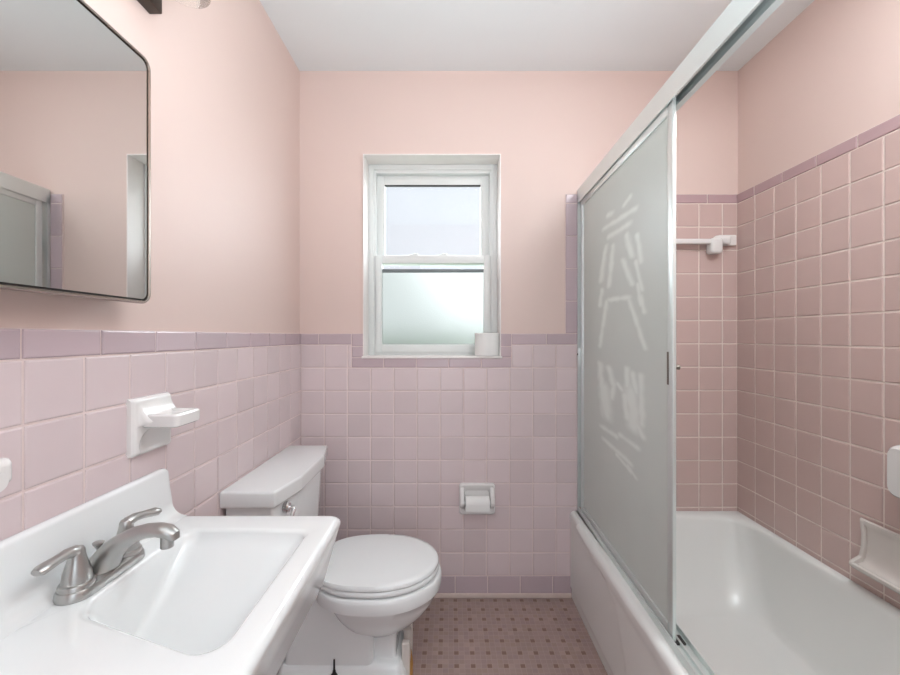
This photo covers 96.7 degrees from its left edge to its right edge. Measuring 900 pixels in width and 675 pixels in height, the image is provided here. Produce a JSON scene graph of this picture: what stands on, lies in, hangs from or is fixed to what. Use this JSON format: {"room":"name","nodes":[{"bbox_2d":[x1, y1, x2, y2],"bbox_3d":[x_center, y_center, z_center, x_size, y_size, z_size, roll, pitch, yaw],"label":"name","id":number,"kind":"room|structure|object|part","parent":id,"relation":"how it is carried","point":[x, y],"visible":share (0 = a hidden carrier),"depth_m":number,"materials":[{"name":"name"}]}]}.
{"room":"bathroom","nodes":[
{"label":"bathroom","id":0,"kind":"room"},
{"bbox_2d":[0,0,300,540],"bbox_3d":[-0.781,-0.013,0.749,0.170,2.466,2.577,0,0,0],"label":"wall","id":1,"kind":"structure","parent":0,"point":[217,331],"depth_m":1.08,"materials":[{"name":"pink paint"}]},
{"bbox_2d":[0,458,11,491],"bbox_3d":[-0.673,0.210,0.586,0.054,0.042,0.091,0,0,0],"label":"towel bar bracket","id":2,"kind":"object","parent":1,"relation":"attached to","point":[5,463],"visible":1,"depth_m":0.61,"materials":[{"name":"white ceramic"}]},
{"bbox_3d":[-0.667,0.210,0.572,0.042,0.028,0.028,0,0,0],"label":"post","id":3,"kind":"part","parent":2,"relation":"part of","materials":[{"name":"white ceramic"}]},
{"bbox_2d":[0,0,150,303],"bbox_3d":[-0.669,-0.325,0.574,0.072,0.514,0.548,0,0,0],"label":"wall mirror","id":4,"kind":"object","parent":1,"relation":"attached to","point":[75,94],"visible":1,"depth_m":0.67,"materials":[{"name":"silver mirror"}]},
{"bbox_2d":[137,0,161,13],"bbox_3d":[-0.622,-0.832,0.650,0.169,0.149,0.580,0,0,0],"label":"vanity light","id":5,"kind":"object","parent":1,"relation":"attached to","point":[151,6],"visible":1,"depth_m":0.92,"materials":[{"name":"brown metal"}]},
{"bbox_2d":[126,392,199,457],"bbox_3d":[-0.650,0.200,0.923,0.100,0.127,0.120,0,0,0],"label":"toothbrush holder","id":6,"kind":"object","parent":1,"relation":"attached to","point":[150,418],"visible":1,"depth_m":0.89,"materials":[{"name":"white ceramic"}]},
{"bbox_3d":[-0.677,0.200,0.923,0.046,0.127,0.120,0,0,0],"label":"plate","id":7,"kind":"part","parent":6,"relation":"part of","materials":[{"name":"white ceramic"}]},
{"bbox_2d":[143,408,199,427],"bbox_3d":[-0.642,0.187,0.924,0.084,0.030,0.088,0,0,0],"label":"tray","id":8,"kind":"object","parent":6,"relation":"on","point":[152,417],"depth_m":0.89,"materials":[{"name":"white ceramic"}]},
{"bbox_2d":[0,468,340,674],"bbox_3d":[-0.478,0.496,0.720,0.435,0.362,0.508,0,0,0],"label":"sink","id":9,"kind":"object","parent":1,"relation":"attached to","point":[232,595],"visible":0.98,"depth_m":0.73,"materials":[{"name":"white ceramic"}]},
{"bbox_2d":[31,507,179,605],"bbox_3d":[-0.610,0.384,0.712,0.172,0.095,0.188,0,0,44],"label":"faucet","id":10,"kind":"object","parent":9,"relation":"on","point":[82,576],"visible":1,"depth_m":0.70,"materials":[{"name":"silver metal"}]},
{"bbox_3d":[-0.628,0.359,0.644,0.024,0.024,0.070,0,0,6],"label":"lever","id":11,"kind":"part","parent":10,"relation":"part of","materials":[{"name":"silver metal"}]},
{"bbox_3d":[-0.624,0.385,0.669,0.050,0.066,0.050,0,0,0],"label":"handle","id":12,"kind":"part","parent":10,"relation":"part of","materials":[{"name":"silver metal"}]},
{"bbox_3d":[-0.640,0.396,0.728,0.018,0.047,0.018,0,0,0],"label":"pop rod","id":13,"kind":"part","parent":10,"relation":"part of","materials":[{"name":"silver metal"}]},
{"bbox_3d":[-0.624,0.424,0.720,0.057,0.016,0.160,0,0,0],"label":"plate","id":14,"kind":"part","parent":10,"relation":"part of","materials":[{"name":"silver metal"}]},
{"bbox_3d":[-0.624,0.385,0.771,0.050,0.066,0.050,0,0,0],"label":"handle","id":15,"kind":"part","parent":10,"relation":"part of","materials":[{"name":"silver metal"}]},
{"bbox_3d":[-0.570,0.384,0.720,0.164,0.094,0.052,0,0,0],"label":"spout","id":16,"kind":"part","parent":10,"relation":"part of","materials":[{"name":"silver metal"}]},
{"bbox_3d":[-0.615,0.359,0.796,0.024,0.024,0.073,0,0,17],"label":"lever","id":17,"kind":"part","parent":10,"relation":"part of","materials":[{"name":"silver metal"}]},
{"bbox_2d":[413,596,607,674],"bbox_3d":[0.323,1.280,0.709,2.458,0.120,2.657,0,0,0],"label":"floor","id":18,"kind":"structure","parent":0,"point":[453,636],"depth_m":1.62,"materials":[{"name":"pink tile"}]},
{"bbox_2d":[220,445,441,674],"bbox_3d":[-0.364,0.845,1.470,0.666,0.750,0.524,0,0,0],"label":"toilet","id":19,"kind":"object","parent":18,"relation":"on","point":[361,618],"visible":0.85,"depth_m":1.37,"materials":[{"name":"white ceramic"}]},
{"bbox_3d":[-0.603,0.676,1.470,0.180,0.317,0.485,0,0,0],"label":"tank","id":20,"kind":"part","parent":19,"relation":"part of","materials":[{"name":"white ceramic"}]},
{"bbox_3d":[-0.598,0.496,1.470,0.196,0.052,0.524,0,0,0],"label":"tank lid","id":21,"kind":"part","parent":19,"relation":"part of","materials":[{"name":"white ceramic"}]},
{"bbox_3d":[-0.510,0.557,1.266,0.043,0.053,0.073,0,0,0],"label":"flush lever","id":22,"kind":"part","parent":19,"relation":"part of","materials":[{"name":"silver metal"}]},
{"bbox_3d":[-0.261,0.840,1.470,0.439,0.018,0.356,0,0,0],"label":"seat","id":23,"kind":"part","parent":19,"relation":"part of","materials":[{"name":"white plastic"}]},
{"bbox_3d":[-0.264,0.819,1.470,0.444,0.023,0.354,0,0,0],"label":"seat lid","id":24,"kind":"part","parent":19,"relation":"part of","materials":[{"name":"white plastic"}]},
{"bbox_2d":[570,511,899,674],"bbox_3d":[0.945,1.016,1.109,0.796,0.404,1.517,0,0,0],"label":"bathtub","id":25,"kind":"object","parent":18,"relation":"on","point":[749,600],"visible":0.94,"depth_m":1.48,"materials":[{"name":"white ceramic"}]},
{"bbox_2d":[300,71,737,595],"bbox_3d":[0.323,-0.013,1.952,2.058,2.466,0.170,0,0,0],"label":"wall","id":26,"kind":"structure","parent":0,"point":[401,436],"depth_m":1.87,"materials":[{"name":"pink paint"}]},
{"bbox_2d":[362,154,501,357],"bbox_3d":[-0.085,-0.376,1.950,0.655,0.955,0.174,0,0,0],"label":"window","id":27,"kind":"structure","parent":26,"relation":"in","point":[408,313],"depth_m":1.99,"materials":[{"name":"white paint"}]},
{"bbox_3d":[-0.085,0.097,1.935,0.655,0.010,0.144,0,0,0],"label":"sill","id":28,"kind":"part","parent":27,"relation":"part of","materials":[{"name":"white paint"}]},
{"bbox_3d":[-0.085,-0.585,2.023,0.567,0.449,0.028,0,0,0],"label":"sash","id":29,"kind":"part","parent":27,"relation":"part of","materials":[{"name":"white glass"}]},
{"bbox_3d":[-0.085,-0.158,1.991,0.578,0.487,0.028,0,0,0],"label":"sash","id":30,"kind":"part","parent":27,"relation":"part of","materials":[{"name":"white glass"}]},
{"bbox_3d":[-0.085,-0.137,1.993,0.512,0.362,0.004,0,0,0],"label":"frosted pane","id":31,"kind":"part","parent":27,"relation":"part of","materials":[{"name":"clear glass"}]},
{"bbox_2d":[475,333,498,355],"bbox_3d":[0.176,0.038,1.910,0.117,0.108,0.117,0,0,0],"label":"toilet roll","id":32,"kind":"object","parent":27,"relation":"on","point":[486,344],"visible":1,"depth_m":1.86,"materials":[{"name":"paper"}]},
{"bbox_2d":[459,482,494,513],"bbox_3d":[0.126,0.754,1.846,0.167,0.143,0.049,0,0,0],"label":"paper holder","id":33,"kind":"object","parent":26,"relation":"attached to","point":[465,489],"visible":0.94,"depth_m":1.85,"materials":[{"name":"white ceramic"}]},
{"bbox_3d":[0.056,0.749,1.839,0.020,0.102,0.035,0,0,0],"label":"arm","id":34,"kind":"part","parent":33,"relation":"part of","materials":[{"name":"white ceramic"}]},
{"bbox_2d":[464,496,489,511],"bbox_3d":[0.126,0.765,1.836,0.118,0.061,0.062,0,0,0],"label":"toilet roll","id":35,"kind":"object","parent":33,"relation":"hanging from","point":[472,503],"visible":1,"depth_m":1.81,"materials":[{"name":"white paper"}]},
{"bbox_3d":[0.195,0.749,1.839,0.020,0.102,0.035,0,0,0],"label":"arm","id":36,"kind":"part","parent":33,"relation":"part of","materials":[{"name":"white ceramic"}]},
{"bbox_2d":[434,593,570,597],"bbox_3d":[-0.070,1.210,0.728,1.270,0.021,2.296,0,0,0],"label":"baseboard","id":37,"kind":"structure","parent":26,"relation":"attached to","point":[438,595],"depth_m":1.86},
{"bbox_2d":[581,96,675,641],"bbox_3d":[0.596,0.077,1.443,0.014,1.448,0.787,0,0,1],"label":"shower door","id":38,"kind":"structure","parent":26,"relation":"attached to","point":[628,218],"depth_m":1.29,"materials":[{"name":"glass"}]},
{"bbox_3d":[0.584,0.085,1.073,0.003,0.088,0.007,0,0,1],"label":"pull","id":39,"kind":"part","parent":38,"relation":"part of","materials":[{"name":"metal"}]},
{"bbox_2d":[577,0,784,674],"bbox_3d":[0.601,0.064,1.109,0.058,1.498,1.515,0,0,1],"label":"shower door frame","id":40,"kind":"object","parent":26,"relation":"attached to","point":[740,19],"visible":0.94,"depth_m":1.02,"materials":[{"name":"metal"}]},
{"bbox_2d":[676,235,735,254],"bbox_3d":[0.980,-0.426,1.844,0.700,0.092,0.054,0,0,0],"label":"towel bar","id":41,"kind":"object","parent":26,"relation":"attached to","point":[714,246],"visible":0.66,"depth_m":1.83,"materials":[{"name":"white ceramic"}]},
{"bbox_3d":[1.240,-0.422,1.844,0.096,0.084,0.050,0,0,0],"label":"post","id":42,"kind":"part","parent":41,"relation":"part of","materials":[{"name":"white ceramic"}]},
{"bbox_3d":[1.288,-0.447,1.862,0.084,0.050,0.018,0,0,0],"label":"mounting plate","id":43,"kind":"part","parent":41,"relation":"part of","materials":[{"name":"white ceramic"}]},
{"bbox_2d":[260,0,813,70],"bbox_3d":[0.323,-1.296,0.709,2.458,0.100,2.657,0,0,0],"label":"ceiling","id":44,"kind":"structure","parent":0,"point":[318,35],"depth_m":1.65,"materials":[{"name":"white paint"}]},
{"bbox_2d":[737,0,899,608],"bbox_3d":[1.427,-0.013,0.749,0.170,2.466,2.577,0,0,0],"label":"wall","id":45,"kind":"structure","parent":0,"point":[818,196],"depth_m":1.44,"materials":[{"name":"pink tile"}]},
{"bbox_2d":[849,518,899,593],"bbox_3d":[1.318,0.676,1.208,0.052,0.176,0.183,0,0,0],"label":"soap dish","id":46,"kind":"object","parent":45,"relation":"attached to","point":[878,558],"visible":1,"depth_m":1.24,"materials":[{"name":"ceramic"}]},
{"bbox_2d":[887,445,899,497],"bbox_3d":[1.319,0.394,1.123,0.054,0.156,0.137,0,0,0],"label":"bracket","id":47,"kind":"object","parent":45,"relation":"attached to","point":[893,454],"visible":1,"depth_m":1.17,"materials":[{"name":"white ceramic"}]}
]}

